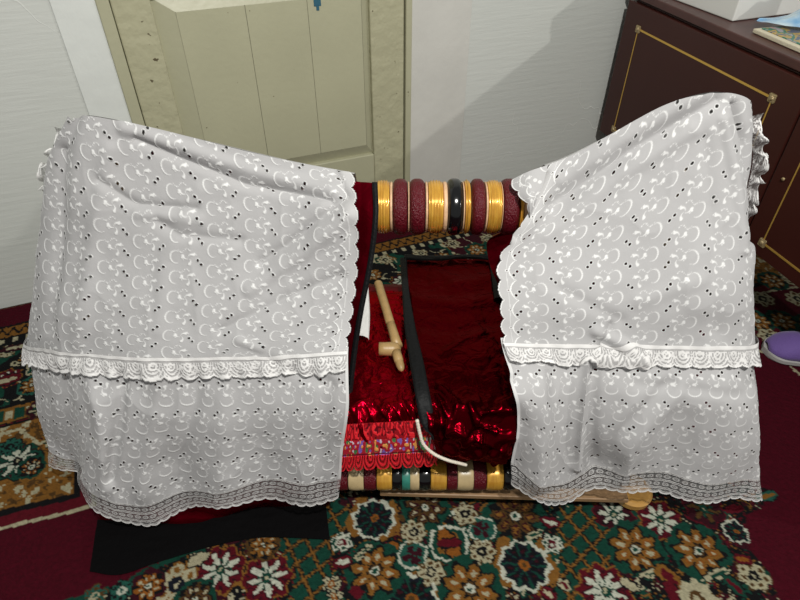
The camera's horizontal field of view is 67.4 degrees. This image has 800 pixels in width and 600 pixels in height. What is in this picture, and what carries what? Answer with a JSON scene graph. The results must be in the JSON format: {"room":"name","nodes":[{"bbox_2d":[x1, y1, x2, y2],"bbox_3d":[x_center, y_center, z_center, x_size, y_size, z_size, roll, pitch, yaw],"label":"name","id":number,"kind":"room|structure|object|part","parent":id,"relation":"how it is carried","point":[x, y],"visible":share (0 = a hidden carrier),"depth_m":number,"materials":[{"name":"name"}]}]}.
{"room":"bedroom","nodes":[
{"label":"bedroom","id":0,"kind":"room"},
{"bbox_2d":[0,302,31,309],"bbox_3d":[0.405,1.072,0.644,5.800,0.054,4.300,-14,43,-16],"label":"floor","id":1,"kind":"structure","parent":0,"point":[29,302],"depth_m":1.83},
{"bbox_2d":[0,227,799,599],"bbox_3d":[0.315,0.896,0.792,6.339,0.002,5.317,0,41,0],"label":"carpet","id":2,"kind":"object","parent":1,"relation":"on","point":[378,547],"visible":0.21,"depth_m":1.26,"materials":[{"name":"carpet"}]},
{"bbox_2d":[115,162,687,509],"bbox_3d":[0.004,0.023,1.225,1.094,0.758,0.474,0,41,0],"label":"cradle","id":3,"kind":"object","parent":2,"relation":"on","point":[453,206],"visible":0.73,"depth_m":1.22,"materials":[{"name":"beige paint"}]},
{"bbox_2d":[21,115,357,526],"bbox_3d":[-0.419,0.030,1.164,0.701,0.759,0.479,0,41,0],"label":"cover","id":4,"kind":"object","parent":3,"relation":"on","point":[81,237],"visible":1,"depth_m":1.05,"materials":[{"name":"fabric"}]},
{"bbox_2d":[90,136,378,574],"bbox_3d":[-0.337,0.138,1.090,0.603,0.760,0.378,0,41,0],"label":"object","id":5,"kind":"object","parent":3,"relation":"on","point":[120,547],"visible":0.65,"depth_m":1.24,"materials":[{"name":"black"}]},
{"bbox_2d":[368,284,525,450],"bbox_3d":[0.000,0.139,1.331,0.860,0.179,0.370,0,41,0],"label":"mattress","id":6,"kind":"object","parent":3,"relation":"on","point":[388,287],"visible":0.02,"depth_m":1.39,"materials":[{"name":"red fabric"}]},
{"bbox_2d":[339,288,436,471],"bbox_3d":[0.049,0.124,1.234,0.381,0.214,0.393,0,41,0],"label":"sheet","id":7,"kind":"object","parent":6,"relation":"on","point":[382,412],"depth_m":1.11,"materials":[{"name":"red fabric"}]},
{"bbox_3d":[-0.072,0.005,1.234,0.022,0.035,0.184,0,41,0],"label":"cloth strip","id":8,"kind":"part","parent":7,"relation":"part of","materials":[{"name":"white fabric"}]},
{"bbox_2d":[374,280,403,371],"bbox_3d":[-0.024,0.046,1.218,0.048,0.028,0.262,-3,41,-3],"label":"pipe","id":9,"kind":"object","parent":7,"relation":"on","point":[393,348],"visible":1,"depth_m":1.18,"materials":[{"name":"brown wood"}]},
{"bbox_2d":[379,342,400,355],"bbox_3d":[-0.019,0.095,1.162,0.042,0.028,0.028,0,41,0],"label":"bowl","id":10,"kind":"object","parent":9,"relation":"on","point":[385,348],"depth_m":1.15,"materials":[{"name":"brown wood"}]},
{"bbox_2d":[400,254,516,466],"bbox_3d":[0.119,0.108,1.256,0.239,0.172,0.493,0,41,0],"label":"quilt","id":11,"kind":"object","parent":7,"relation":"on","point":[466,402],"visible":0.9,"depth_m":1.15,"materials":[{"name":"red fabric"}]},
{"bbox_2d":[415,419,466,466],"bbox_3d":[0.076,0.263,1.078,0.100,0.134,0.022,0,41,0],"label":"cord","id":12,"kind":"object","parent":11,"relation":"hanging from","point":[424,445],"visible":1,"depth_m":1.07,"materials":[{"name":"beige plastic"}]},
{"bbox_3d":[0.000,0.363,1.249,0.940,0.044,0.044,0,41,0],"label":"rail","id":13,"kind":"part","parent":3,"relation":"part of","materials":[{"name":"multicoloured wood"}]},
{"bbox_2d":[487,162,689,455],"bbox_3d":[0.368,0.020,1.091,0.409,0.590,0.236,0,41,0],"label":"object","id":14,"kind":"object","parent":3,"relation":"on","point":[496,244],"visible":0.03,"depth_m":1.11,"materials":[{"name":"red"}]},
{"bbox_2d":[496,92,768,505],"bbox_3d":[0.443,0.000,1.139,0.572,0.761,0.485,0,41,0],"label":"cover","id":15,"kind":"object","parent":3,"relation":"on","point":[710,252],"visible":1,"depth_m":1.02,"materials":[{"name":"fabric"}]},
{"bbox_2d":[600,0,799,287],"bbox_3d":[1.178,-0.254,1.584,0.476,0.708,1.620,-11,42,-13],"label":"dresser","id":16,"kind":"object","parent":2,"relation":"on","point":[669,51],"visible":0.57,"depth_m":1.59,"materials":[{"name":"brown paint"}]},
{"bbox_2d":[641,0,799,71],"bbox_3d":[1.182,-0.515,1.362,0.468,0.022,1.620,-11,42,-13],"label":"countertop","id":17,"kind":"structure","parent":16,"relation":"on","point":[740,32],"depth_m":1.59,"materials":[{"name":"brown paint"}]},
{"bbox_2d":[677,0,799,20],"bbox_3d":[0.977,-0.926,1.747,0.306,0.099,0.346,-14,42,-15],"label":"box","id":18,"kind":"object","parent":16,"relation":"on","point":[732,10],"visible":1,"depth_m":1.64,"materials":[{"name":"white cardboard"}]},
{"bbox_3d":[1.026,-0.154,1.310,0.016,0.439,0.544,-11,42,-13],"label":"door","id":19,"kind":"part","parent":16,"relation":"part of","materials":[{"name":"brown paint"}]},
{"bbox_2d":[753,26,799,52],"bbox_3d":[1.040,-0.625,1.462,0.200,0.012,0.274,-10,42,-12],"label":"magazine","id":20,"kind":"object","parent":16,"relation":"on","point":[787,36],"visible":0.9,"depth_m":1.50,"materials":[{"name":"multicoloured paper"}]},
{"bbox_2d":[757,9,799,26],"bbox_3d":[1.084,-0.735,1.511,0.280,0.081,0.170,29,49,30],"label":"plastic bag","id":21,"kind":"object","parent":16,"relation":"on","point":[793,19],"visible":1,"depth_m":1.53,"materials":[{"name":"plastic"}]},
{"bbox_2d":[761,331,799,365],"bbox_3d":[1.121,0.127,1.634,0.235,0.068,0.103,7,41,8],"label":"slipper","id":22,"kind":"object","parent":2,"relation":"on","point":[783,347],"visible":1,"depth_m":1.63,"materials":[{"name":"purple fabric"}]},
{"bbox_2d":[0,0,636,308],"bbox_3d":[-0.372,-1.224,1.274,5.800,2.600,0.140,-14,43,-16],"label":"wall","id":23,"kind":"structure","parent":0,"point":[539,72],"depth_m":1.90,"materials":[{"name":"paint"}]},
{"bbox_2d":[49,0,131,122],"bbox_3d":[-0.770,-0.862,1.274,0.097,2.050,0.006,-14,43,-16],"label":"trim","id":24,"kind":"structure","parent":23,"relation":"attached to","point":[79,24],"depth_m":1.49,"materials":[{"name":"white paint"}]},
{"bbox_2d":[95,0,411,191],"bbox_3d":[-0.367,-1.005,1.442,0.815,2.050,0.132,-14,43,-16],"label":"door","id":25,"kind":"structure","parent":23,"relation":"in","point":[322,83],"depth_m":1.69,"materials":[{"name":"paint"}]},
{"bbox_3d":[-0.351,-0.612,1.720,0.566,0.520,0.015,-14,43,-16],"label":"panel","id":26,"kind":"part","parent":25,"relation":"part of","materials":[{"name":"paint"}]},
{"bbox_2d":[313,0,320,10],"bbox_3d":[-0.223,-0.797,1.617,0.020,0.031,0.002,-14,43,-16],"label":"hook","id":27,"kind":"object","parent":25,"relation":"attached to","point":[317,3],"depth_m":1.62,"materials":[{"name":"blue plastic"}]},
{"bbox_3d":[-0.358,-0.972,1.433,0.566,1.990,0.051,-14,43,-16],"label":"rail","id":28,"kind":"part","parent":25,"relation":"part of","materials":[{"name":"paint"}]},
{"bbox_2d":[410,0,471,182],"bbox_3d":[0.123,-1.091,1.542,0.193,2.050,0.005,-14,43,-16],"label":"trim","id":29,"kind":"structure","parent":23,"relation":"attached to","point":[440,28],"depth_m":1.89,"materials":[{"name":"paint"}]}
]}

